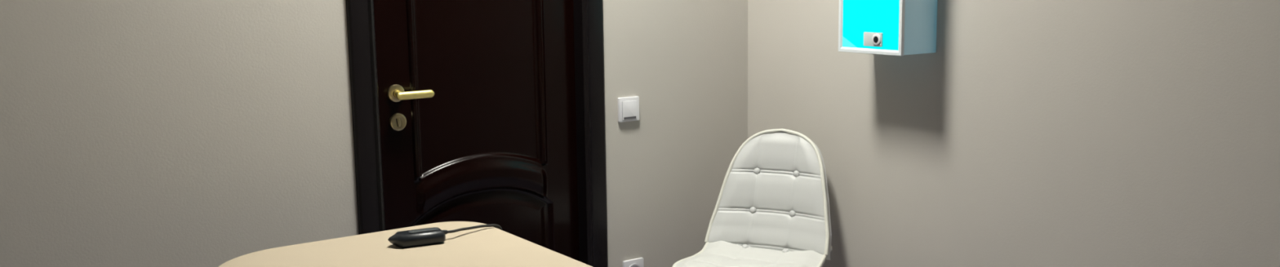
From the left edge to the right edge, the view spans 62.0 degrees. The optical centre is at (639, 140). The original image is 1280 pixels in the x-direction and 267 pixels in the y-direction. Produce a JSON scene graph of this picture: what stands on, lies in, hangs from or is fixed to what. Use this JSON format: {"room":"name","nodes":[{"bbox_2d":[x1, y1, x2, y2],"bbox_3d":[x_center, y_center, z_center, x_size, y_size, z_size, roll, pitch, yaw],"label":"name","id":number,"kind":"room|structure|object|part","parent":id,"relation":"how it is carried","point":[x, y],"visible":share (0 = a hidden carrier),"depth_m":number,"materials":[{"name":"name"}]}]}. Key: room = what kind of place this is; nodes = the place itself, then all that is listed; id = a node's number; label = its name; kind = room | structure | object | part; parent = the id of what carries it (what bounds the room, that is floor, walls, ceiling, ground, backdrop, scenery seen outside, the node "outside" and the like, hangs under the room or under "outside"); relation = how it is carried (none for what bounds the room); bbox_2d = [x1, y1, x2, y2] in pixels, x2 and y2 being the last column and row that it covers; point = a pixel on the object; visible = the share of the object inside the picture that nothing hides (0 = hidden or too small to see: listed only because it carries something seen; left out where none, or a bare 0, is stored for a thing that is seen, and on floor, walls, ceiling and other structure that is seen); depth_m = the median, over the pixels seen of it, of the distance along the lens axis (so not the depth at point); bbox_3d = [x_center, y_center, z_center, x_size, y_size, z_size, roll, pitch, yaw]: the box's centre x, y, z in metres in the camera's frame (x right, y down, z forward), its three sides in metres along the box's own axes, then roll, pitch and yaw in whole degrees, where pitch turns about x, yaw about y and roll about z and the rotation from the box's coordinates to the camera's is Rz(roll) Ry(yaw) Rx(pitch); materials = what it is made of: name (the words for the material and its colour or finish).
{"room":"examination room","nodes":[
{"label":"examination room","id":0,"kind":"room"},
{"bbox_2d":[0,0,747,266],"bbox_3d":[-0.933,-0.457,2.946,3.390,2.700,0.140,-7,11,-34],"label":"wall","id":1,"kind":"structure","parent":0,"point":[134,133],"depth_m":2.82,"materials":[{"name":"beige paint"}]},
{"bbox_2d":[345,0,608,266],"bbox_3d":[-0.499,-0.228,3.270,0.844,2.134,0.146,-7,11,-34],"label":"door","id":2,"kind":"structure","parent":1,"relation":"in","point":[488,112],"depth_m":3.30,"materials":[{"name":"brown wood"}]},
{"bbox_3d":[-0.663,-0.138,3.117,0.116,0.026,0.050,-7,11,-34],"label":"handle","id":3,"kind":"part","parent":2,"relation":"part of","materials":[{"name":"gold metal"}]},
{"bbox_2d":[617,96,639,122],"bbox_3d":[-0.037,-0.105,3.536,0.081,0.081,0.014,-7,11,-34],"label":"light switch","id":4,"kind":"object","parent":1,"relation":"attached to","point":[628,107],"visible":1,"depth_m":3.53,"materials":[{"name":"white plastic"}]},
{"bbox_2d":[622,257,644,266],"bbox_3d":[-0.022,0.442,3.628,0.081,0.081,0.014,-7,11,-34],"label":"wall socket","id":5,"kind":"object","parent":1,"relation":"attached to","point":[637,262],"visible":1,"depth_m":3.62,"materials":[{"name":"white plastic"}]},
{"bbox_2d":[747,0,1279,266],"bbox_3d":[1.613,-0.367,2.144,0.140,2.700,4.100,-7,11,-34],"label":"wall","id":6,"kind":"structure","parent":0,"point":[1034,133],"depth_m":2.85,"materials":[{"name":"beige paint"}]},
{"bbox_2d":[838,0,937,56],"bbox_3d":[0.730,-0.471,3.145,0.158,0.420,0.248,-7,11,-34],"label":"upper cabinet","id":7,"kind":"object","parent":6,"relation":"attached to","point":[900,28],"visible":1,"depth_m":3.09,"materials":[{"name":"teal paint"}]},
{"bbox_3d":[0.674,-0.465,3.106,0.001,0.392,0.222,-7,11,-34],"label":"lit panel","id":8,"kind":"part","parent":7,"relation":"part of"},
{"bbox_3d":[0.682,-0.297,3.119,0.004,0.041,0.072,-7,11,-34],"label":"control plate","id":9,"kind":"part","parent":7,"relation":"part of","materials":[{"name":"white plastic"}]},
{"bbox_3d":[0.244,1.187,1.406,3.530,0.100,4.380,-7,11,-34],"label":"floor","id":10,"kind":"structure","parent":0,"visible":0},
{"bbox_2d":[217,221,592,266],"bbox_3d":[-0.182,0.700,1.897,0.704,0.720,1.902,-7,11,-34],"label":"desk","id":11,"kind":"object","parent":10,"relation":"on","point":[484,246],"visible":0.94,"depth_m":2.44,"materials":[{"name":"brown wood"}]},
{"bbox_2d":[387,223,502,248],"bbox_3d":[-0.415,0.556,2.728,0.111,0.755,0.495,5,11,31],"label":"computer mouse","id":12,"kind":"object","parent":11,"relation":"on","point":[434,235],"visible":0.81,"depth_m":2.50,"materials":[{"name":"black plastic"}]},
{"bbox_3d":[-0.366,0.554,2.775,0.069,0.743,0.382,2,10,20],"label":"cord","id":13,"kind":"part","parent":12,"relation":"part of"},
{"bbox_2d":[671,128,832,266],"bbox_3d":[0.359,0.407,3.368,0.430,0.830,0.575,4,10,26],"label":"upholstered chair","id":14,"kind":"object","parent":10,"relation":"on","point":[771,209],"visible":1,"depth_m":3.49,"materials":[{"name":"leather"}]},
{"bbox_3d":[0.331,0.394,3.309,0.418,0.082,0.442,4,10,26],"label":"seat","id":15,"kind":"part","parent":14,"relation":"part of","materials":[{"name":"white leather"}]}
]}

